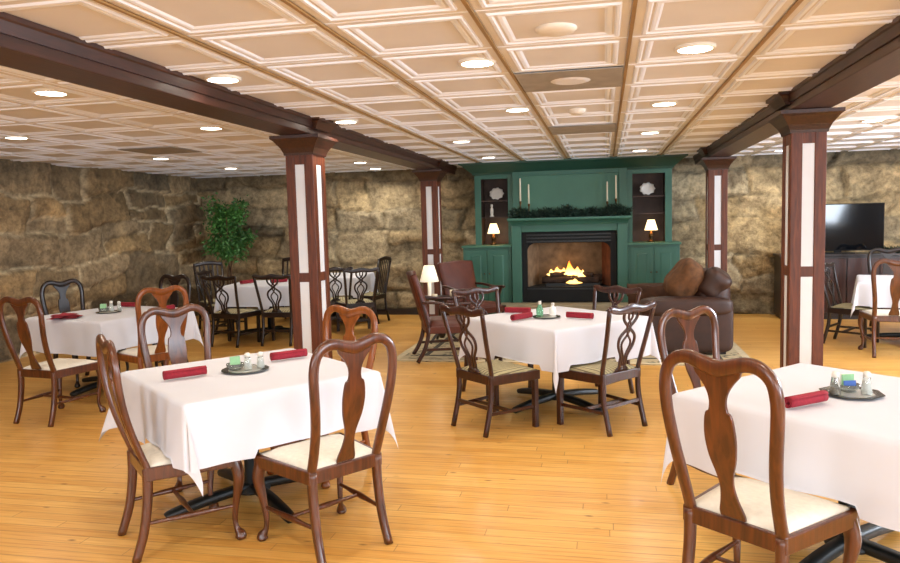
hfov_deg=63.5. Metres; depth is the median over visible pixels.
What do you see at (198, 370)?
roll
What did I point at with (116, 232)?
wall
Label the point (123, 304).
roll
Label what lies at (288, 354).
roll
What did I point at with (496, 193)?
plate
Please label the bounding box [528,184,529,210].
taper candle
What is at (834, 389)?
pepper shaker
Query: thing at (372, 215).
wall
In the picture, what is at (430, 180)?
wood column
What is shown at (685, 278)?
throw pillow
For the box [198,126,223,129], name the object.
recessed light
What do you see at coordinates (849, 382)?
packet
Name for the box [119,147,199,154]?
ceiling vent
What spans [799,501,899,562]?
dining table
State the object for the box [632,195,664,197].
shelf
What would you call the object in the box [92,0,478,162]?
trim
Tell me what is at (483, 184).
display niche
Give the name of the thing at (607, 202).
taper candle
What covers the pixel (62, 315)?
folded napkin
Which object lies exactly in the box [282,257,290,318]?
dining chair
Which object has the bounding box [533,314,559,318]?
tray
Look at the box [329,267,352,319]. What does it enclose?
dining chair
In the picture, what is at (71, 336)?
tablecloth
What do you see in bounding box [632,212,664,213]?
shelf
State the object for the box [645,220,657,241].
table lamp
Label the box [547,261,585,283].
fire
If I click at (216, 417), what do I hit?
tablecloth
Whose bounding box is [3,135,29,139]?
recessed light
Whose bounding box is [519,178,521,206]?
taper candle
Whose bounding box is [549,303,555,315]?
condiment bottle
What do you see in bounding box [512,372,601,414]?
dining table
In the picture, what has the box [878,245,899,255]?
evergreen garland
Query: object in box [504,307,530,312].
napkin
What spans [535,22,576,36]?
ceiling speaker
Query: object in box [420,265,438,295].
table lamp
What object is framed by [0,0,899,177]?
ceiling
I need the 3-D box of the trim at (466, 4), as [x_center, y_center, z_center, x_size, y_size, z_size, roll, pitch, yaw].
[0.290,-1.233,4.036,0.018,0.012,14.200,0,5,12]
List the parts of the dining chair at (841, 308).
leg, rail, leg, seat, seat rail, leg, leg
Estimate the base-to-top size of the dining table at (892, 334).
0.744 m
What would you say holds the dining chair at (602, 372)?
on the floor
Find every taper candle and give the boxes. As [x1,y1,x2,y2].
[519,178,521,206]
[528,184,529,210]
[606,182,609,215]
[615,175,618,215]
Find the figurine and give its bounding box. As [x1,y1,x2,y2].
[490,204,493,216]
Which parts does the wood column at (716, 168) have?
frame, panel, panel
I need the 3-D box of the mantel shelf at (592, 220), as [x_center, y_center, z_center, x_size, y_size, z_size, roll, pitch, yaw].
[1.869,-0.951,11.381,1.852,0.115,0.840,0,5,12]
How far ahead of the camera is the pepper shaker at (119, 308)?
7.35 m
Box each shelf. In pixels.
[481,200,507,201]
[507,215,630,225]
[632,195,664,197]
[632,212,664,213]
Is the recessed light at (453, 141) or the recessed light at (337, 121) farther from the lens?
the recessed light at (453, 141)
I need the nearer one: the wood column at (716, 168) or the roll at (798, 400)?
the roll at (798, 400)
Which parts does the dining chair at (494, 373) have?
leg, rail, leg, leg, seat rail, seat, leg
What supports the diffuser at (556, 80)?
attached to the ceiling vent at (598, 77)
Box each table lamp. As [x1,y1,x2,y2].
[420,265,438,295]
[487,223,499,244]
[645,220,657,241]
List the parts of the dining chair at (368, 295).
seat, seat rail, leg, rail, leg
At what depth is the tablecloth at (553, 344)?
5.77 m
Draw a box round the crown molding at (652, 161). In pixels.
[458,154,687,175]
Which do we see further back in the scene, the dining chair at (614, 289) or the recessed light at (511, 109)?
the dining chair at (614, 289)
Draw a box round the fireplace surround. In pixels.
[507,168,630,302]
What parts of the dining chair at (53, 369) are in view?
leg, frame, leg, seat rail, seat, leg, leg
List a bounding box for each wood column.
[269,117,338,358]
[412,159,448,316]
[697,147,736,271]
[766,91,845,367]
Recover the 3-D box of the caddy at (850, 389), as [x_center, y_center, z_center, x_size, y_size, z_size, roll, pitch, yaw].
[1.829,0.486,3.344,0.100,0.033,0.100,-2,5,-2]
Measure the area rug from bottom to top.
0.014 m
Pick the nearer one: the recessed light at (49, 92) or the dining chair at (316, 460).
the dining chair at (316, 460)
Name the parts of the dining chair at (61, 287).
frame, leg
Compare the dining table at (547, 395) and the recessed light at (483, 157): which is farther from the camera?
the recessed light at (483, 157)
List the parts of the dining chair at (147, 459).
frame, leg, leg, seat, seat rail, leg, leg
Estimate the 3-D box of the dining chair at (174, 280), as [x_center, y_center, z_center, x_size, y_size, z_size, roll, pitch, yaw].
[-3.222,0.480,8.014,0.546,1.084,0.588,1,5,26]
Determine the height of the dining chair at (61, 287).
1.084 m
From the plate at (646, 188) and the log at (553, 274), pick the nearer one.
the plate at (646, 188)
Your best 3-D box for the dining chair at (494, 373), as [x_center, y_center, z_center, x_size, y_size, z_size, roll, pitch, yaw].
[0.306,0.645,5.612,0.553,0.970,0.545,-5,6,-36]
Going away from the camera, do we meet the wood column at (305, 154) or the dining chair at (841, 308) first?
the wood column at (305, 154)
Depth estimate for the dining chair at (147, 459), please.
3.61 m
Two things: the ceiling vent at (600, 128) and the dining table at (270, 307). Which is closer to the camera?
the ceiling vent at (600, 128)
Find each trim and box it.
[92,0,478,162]
[280,0,522,160]
[461,0,567,158]
[613,0,637,156]
[660,0,803,154]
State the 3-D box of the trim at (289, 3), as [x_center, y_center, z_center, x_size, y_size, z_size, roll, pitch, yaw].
[-0.375,-1.228,4.178,0.018,0.012,14.200,0,5,12]
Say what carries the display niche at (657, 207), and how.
on the base cabinet at (648, 262)
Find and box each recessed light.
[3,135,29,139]
[31,88,69,96]
[152,157,169,159]
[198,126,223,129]
[204,74,240,83]
[333,119,357,123]
[353,161,367,163]
[452,140,470,142]
[458,57,495,67]
[481,156,495,158]
[504,107,530,111]
[632,149,647,151]
[640,130,659,133]
[650,100,677,106]
[674,42,716,53]
[860,119,884,122]
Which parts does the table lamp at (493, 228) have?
lamp shade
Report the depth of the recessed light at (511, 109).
5.88 m
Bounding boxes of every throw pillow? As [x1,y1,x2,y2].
[663,258,704,295]
[698,267,731,296]
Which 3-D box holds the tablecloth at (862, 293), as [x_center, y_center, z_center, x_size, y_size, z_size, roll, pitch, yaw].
[5.506,0.174,8.716,1.223,0.416,1.223,1,5,29]
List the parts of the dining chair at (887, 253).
frame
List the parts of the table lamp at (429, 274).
stem, lamp shade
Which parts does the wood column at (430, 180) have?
panel, panel, frame, panel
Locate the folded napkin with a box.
[50,313,82,319]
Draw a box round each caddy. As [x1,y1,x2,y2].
[98,307,108,311]
[226,362,243,370]
[840,383,859,392]
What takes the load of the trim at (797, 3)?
attached to the ceiling
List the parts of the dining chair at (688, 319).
leg, frame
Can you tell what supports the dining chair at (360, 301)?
on the floor
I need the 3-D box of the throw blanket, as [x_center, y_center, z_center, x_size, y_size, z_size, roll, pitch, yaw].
[2.586,0.164,9.440,0.554,0.274,0.480,0,5,12]
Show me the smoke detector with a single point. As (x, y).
(575, 111)
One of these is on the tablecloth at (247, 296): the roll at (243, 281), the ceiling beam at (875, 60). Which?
the roll at (243, 281)
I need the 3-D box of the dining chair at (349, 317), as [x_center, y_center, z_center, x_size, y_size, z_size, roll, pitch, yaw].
[-0.822,0.709,4.730,0.546,1.051,0.588,2,6,34]
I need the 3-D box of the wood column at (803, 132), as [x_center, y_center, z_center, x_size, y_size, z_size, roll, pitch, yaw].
[2.752,-0.194,5.678,0.470,2.494,0.470,0,5,12]
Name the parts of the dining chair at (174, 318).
frame, leg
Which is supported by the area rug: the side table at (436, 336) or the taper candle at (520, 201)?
the side table at (436, 336)
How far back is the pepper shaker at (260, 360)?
4.22 m
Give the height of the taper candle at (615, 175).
0.612 m
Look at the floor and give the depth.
4.47 m
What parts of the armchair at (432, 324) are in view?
leg, backrest, leg, seat rail, armrest, seat, armrest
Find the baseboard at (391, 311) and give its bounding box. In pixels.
[209,309,452,314]
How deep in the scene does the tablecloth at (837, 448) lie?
2.96 m
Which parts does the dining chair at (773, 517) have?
leg, frame, leg, seat rail, seat, leg, leg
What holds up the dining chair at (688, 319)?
on the floor
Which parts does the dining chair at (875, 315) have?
leg, leg, seat rail, seat, frame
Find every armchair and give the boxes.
[406,270,477,363]
[436,260,505,315]
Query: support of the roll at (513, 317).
on the tablecloth at (553, 344)
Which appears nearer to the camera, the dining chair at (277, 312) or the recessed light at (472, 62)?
the recessed light at (472, 62)
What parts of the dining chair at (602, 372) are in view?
leg, seat rail, leg, seat, leg, rail, leg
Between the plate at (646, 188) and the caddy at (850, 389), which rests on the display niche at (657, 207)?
the plate at (646, 188)
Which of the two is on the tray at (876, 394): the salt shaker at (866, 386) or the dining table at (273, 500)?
the salt shaker at (866, 386)
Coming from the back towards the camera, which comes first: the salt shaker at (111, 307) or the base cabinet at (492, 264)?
the base cabinet at (492, 264)
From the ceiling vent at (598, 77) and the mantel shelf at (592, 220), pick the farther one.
the mantel shelf at (592, 220)
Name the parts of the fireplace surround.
overmantel panel, overmantel frame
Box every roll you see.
[121,302,134,306]
[162,365,206,379]
[166,304,174,308]
[240,279,253,283]
[270,348,307,360]
[271,278,286,282]
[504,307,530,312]
[510,312,532,320]
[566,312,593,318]
[784,390,828,407]
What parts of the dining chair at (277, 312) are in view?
leg, rail, leg, seat rail, seat, leg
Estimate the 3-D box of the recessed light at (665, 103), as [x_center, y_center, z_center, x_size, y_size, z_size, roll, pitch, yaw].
[1.711,-1.433,5.809,0.216,0.044,0.216,0,5,12]
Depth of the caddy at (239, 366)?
4.17 m
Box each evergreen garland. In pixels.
[507,202,632,217]
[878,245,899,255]
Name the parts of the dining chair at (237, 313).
leg, rail, leg, seat rail, seat, leg, leg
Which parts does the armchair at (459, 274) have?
leg, armrest, backrest, seat, seat rail, armrest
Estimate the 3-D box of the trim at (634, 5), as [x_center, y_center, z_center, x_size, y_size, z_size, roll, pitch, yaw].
[0.955,-1.239,3.894,0.018,0.012,14.200,0,5,12]
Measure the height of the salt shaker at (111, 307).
0.110 m
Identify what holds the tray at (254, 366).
on the tablecloth at (216, 417)
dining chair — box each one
[0,296,105,426]
[39,279,120,387]
[96,334,246,562]
[117,285,188,368]
[121,274,190,370]
[138,304,211,492]
[193,261,236,328]
[194,269,247,336]
[200,275,260,347]
[252,274,292,345]
[252,332,396,562]
[266,305,377,488]
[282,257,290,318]
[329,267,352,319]
[335,267,379,331]
[348,256,391,323]
[439,304,539,437]
[451,286,533,401]
[556,301,656,436]
[563,285,641,393]
[658,305,735,484]
[659,349,861,562]
[823,262,880,347]
[858,259,899,357]
[867,248,899,331]
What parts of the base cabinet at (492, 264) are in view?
door, door panel, door panel, door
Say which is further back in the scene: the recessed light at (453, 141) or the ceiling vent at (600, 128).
the recessed light at (453, 141)
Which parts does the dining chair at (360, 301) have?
leg, seat rail, seat, rail, leg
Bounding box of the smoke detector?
[568,108,585,114]
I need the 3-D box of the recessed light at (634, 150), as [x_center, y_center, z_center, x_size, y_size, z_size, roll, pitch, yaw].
[2.586,-1.800,9.911,0.216,0.044,0.216,0,5,12]
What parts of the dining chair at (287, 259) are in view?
leg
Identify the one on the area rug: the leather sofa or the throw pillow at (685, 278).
the leather sofa
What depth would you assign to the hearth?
10.88 m
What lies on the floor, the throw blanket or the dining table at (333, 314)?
the dining table at (333, 314)
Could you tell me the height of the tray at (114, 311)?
0.009 m
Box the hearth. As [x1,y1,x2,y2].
[500,302,627,312]
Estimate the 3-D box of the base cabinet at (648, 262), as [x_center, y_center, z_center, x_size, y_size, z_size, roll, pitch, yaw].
[3.132,-0.018,11.253,0.790,1.192,0.728,0,5,12]
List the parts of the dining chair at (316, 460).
leg, seat, leg, seat rail, leg, frame, leg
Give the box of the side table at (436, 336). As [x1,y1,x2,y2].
[425,295,457,343]
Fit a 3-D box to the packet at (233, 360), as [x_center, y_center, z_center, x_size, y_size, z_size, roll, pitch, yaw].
[-1.238,0.465,4.193,0.056,0.062,0.014,-3,5,-22]
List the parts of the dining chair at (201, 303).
leg, seat rail, rail, leg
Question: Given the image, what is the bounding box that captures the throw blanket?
[627,283,668,303]
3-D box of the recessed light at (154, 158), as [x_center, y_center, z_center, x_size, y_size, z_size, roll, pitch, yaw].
[-3.692,-1.585,9.287,0.216,0.044,0.216,0,5,12]
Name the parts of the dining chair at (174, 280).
leg, frame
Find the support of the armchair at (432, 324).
on the area rug
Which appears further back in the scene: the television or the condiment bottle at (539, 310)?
the television
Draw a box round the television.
[825,203,884,253]
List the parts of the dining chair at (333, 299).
rail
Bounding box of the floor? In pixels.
[0,314,899,562]
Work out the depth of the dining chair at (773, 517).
2.67 m
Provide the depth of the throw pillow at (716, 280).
8.15 m
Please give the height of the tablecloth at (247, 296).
0.457 m
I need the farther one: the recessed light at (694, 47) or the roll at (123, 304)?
the roll at (123, 304)
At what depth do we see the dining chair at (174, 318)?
4.89 m
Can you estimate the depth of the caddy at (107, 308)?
7.33 m
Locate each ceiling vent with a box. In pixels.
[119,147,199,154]
[514,67,623,91]
[548,124,615,134]
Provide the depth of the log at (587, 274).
11.32 m
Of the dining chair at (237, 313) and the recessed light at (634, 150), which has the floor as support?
the dining chair at (237, 313)
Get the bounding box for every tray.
[95,310,119,313]
[221,364,268,373]
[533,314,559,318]
[819,386,885,399]
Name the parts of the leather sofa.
armrest, backrest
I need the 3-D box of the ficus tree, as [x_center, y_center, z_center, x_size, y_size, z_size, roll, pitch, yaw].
[-3.748,-0.428,12.360,0.910,2.181,0.814,-1,5,10]
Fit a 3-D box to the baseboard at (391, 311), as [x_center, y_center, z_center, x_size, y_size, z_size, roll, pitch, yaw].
[-2.104,0.532,12.854,4.900,0.100,0.040,0,5,12]
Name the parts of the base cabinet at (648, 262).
door, door panel, door, door panel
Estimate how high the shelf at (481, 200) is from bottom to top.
0.018 m
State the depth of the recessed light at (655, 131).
7.75 m
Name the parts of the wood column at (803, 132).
panel, panel, frame, panel, panel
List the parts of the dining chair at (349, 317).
leg, leg, frame, leg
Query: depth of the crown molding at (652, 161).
11.08 m
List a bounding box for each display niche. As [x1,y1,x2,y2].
[474,174,512,244]
[627,168,671,241]
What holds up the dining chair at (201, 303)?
on the floor
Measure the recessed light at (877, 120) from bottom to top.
0.044 m
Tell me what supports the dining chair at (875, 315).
on the floor
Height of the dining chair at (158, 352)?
1.084 m
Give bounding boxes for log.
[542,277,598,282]
[545,274,601,280]
[549,269,574,276]
[580,271,593,276]
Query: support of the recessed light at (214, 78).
in the ceiling
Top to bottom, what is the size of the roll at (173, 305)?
0.050 m
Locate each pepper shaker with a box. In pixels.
[117,301,121,310]
[257,352,264,367]
[829,371,840,394]
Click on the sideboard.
(847, 266)
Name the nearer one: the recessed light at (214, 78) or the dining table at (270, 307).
the recessed light at (214, 78)
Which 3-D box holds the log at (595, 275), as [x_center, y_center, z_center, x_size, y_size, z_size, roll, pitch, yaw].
[1.961,-0.053,11.556,0.903,0.130,0.118,-1,5,11]
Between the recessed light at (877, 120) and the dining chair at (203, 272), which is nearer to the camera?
the recessed light at (877, 120)
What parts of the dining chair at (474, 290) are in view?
leg, rail, leg, leg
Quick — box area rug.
[397,333,749,365]
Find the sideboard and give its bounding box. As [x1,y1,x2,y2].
[773,252,899,318]
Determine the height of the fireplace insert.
1.095 m
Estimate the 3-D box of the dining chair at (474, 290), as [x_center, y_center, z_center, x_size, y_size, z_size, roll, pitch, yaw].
[0.397,0.549,6.720,0.545,0.970,0.552,-5,6,-33]
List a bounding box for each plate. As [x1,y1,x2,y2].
[490,188,503,200]
[640,182,654,195]
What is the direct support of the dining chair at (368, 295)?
on the floor
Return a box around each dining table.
[70,350,120,396]
[164,449,295,523]
[240,306,289,336]
[331,312,364,318]
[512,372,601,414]
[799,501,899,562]
[860,332,899,336]
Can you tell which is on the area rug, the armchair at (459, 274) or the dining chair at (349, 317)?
the armchair at (459, 274)
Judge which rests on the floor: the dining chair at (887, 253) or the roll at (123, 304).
the dining chair at (887, 253)
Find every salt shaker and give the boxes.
[109,301,113,311]
[244,352,251,369]
[861,371,872,394]
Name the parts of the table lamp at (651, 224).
lamp shade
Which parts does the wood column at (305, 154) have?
panel, panel, frame, panel, panel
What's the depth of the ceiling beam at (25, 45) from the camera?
4.05 m
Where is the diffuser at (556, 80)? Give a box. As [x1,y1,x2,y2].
[551,77,590,84]
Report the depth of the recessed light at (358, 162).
10.62 m
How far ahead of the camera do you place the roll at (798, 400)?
3.10 m
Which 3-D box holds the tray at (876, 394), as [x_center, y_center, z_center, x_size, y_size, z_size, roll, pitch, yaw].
[1.827,0.507,3.310,0.250,0.009,0.250,0,5,15]
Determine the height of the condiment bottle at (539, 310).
0.130 m
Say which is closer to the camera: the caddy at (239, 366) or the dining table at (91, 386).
the caddy at (239, 366)
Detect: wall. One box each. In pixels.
[0,159,206,362]
[197,149,899,313]
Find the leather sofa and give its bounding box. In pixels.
[631,268,733,353]
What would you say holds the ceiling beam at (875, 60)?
attached to the ceiling
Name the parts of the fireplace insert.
fire grate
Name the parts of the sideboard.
door, door, door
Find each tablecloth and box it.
[19,306,203,358]
[99,348,397,495]
[214,280,288,312]
[329,272,377,297]
[458,306,660,391]
[660,363,899,531]
[851,275,899,314]
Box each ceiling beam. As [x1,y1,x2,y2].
[0,12,456,174]
[693,16,899,164]
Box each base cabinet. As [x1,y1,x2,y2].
[461,244,512,317]
[628,241,680,283]
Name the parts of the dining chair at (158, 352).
leg, seat, seat rail, frame, leg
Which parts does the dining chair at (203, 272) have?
rail, seat rail, leg, leg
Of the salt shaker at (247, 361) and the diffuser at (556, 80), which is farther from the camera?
the diffuser at (556, 80)
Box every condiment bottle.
[536,301,542,316]
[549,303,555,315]
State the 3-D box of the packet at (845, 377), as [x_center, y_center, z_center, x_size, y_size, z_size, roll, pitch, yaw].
[1.828,0.456,3.341,0.056,0.062,0.007,-2,5,-2]
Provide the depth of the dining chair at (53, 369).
6.02 m
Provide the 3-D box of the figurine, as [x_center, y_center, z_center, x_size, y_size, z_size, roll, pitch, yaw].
[0.673,-1.142,11.701,0.070,0.205,0.070,0,5,12]
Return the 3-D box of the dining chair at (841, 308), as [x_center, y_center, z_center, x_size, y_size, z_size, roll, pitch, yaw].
[4.803,0.264,8.761,0.545,0.970,0.553,-6,7,-44]
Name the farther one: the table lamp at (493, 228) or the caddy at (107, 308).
the table lamp at (493, 228)
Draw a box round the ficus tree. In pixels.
[199,192,258,320]
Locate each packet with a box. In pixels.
[230,356,239,364]
[841,374,853,384]
[844,380,855,385]
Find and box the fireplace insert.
[521,230,616,301]
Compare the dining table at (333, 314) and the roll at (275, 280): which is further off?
the dining table at (333, 314)
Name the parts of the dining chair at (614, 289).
rail, leg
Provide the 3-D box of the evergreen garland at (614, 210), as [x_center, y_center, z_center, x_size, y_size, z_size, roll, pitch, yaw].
[1.816,-1.056,11.109,1.951,0.302,0.376,0,5,12]
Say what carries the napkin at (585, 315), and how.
on the tablecloth at (553, 344)
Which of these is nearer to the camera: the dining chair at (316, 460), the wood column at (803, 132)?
the dining chair at (316, 460)
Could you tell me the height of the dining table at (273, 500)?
0.744 m
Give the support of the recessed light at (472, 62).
in the ceiling

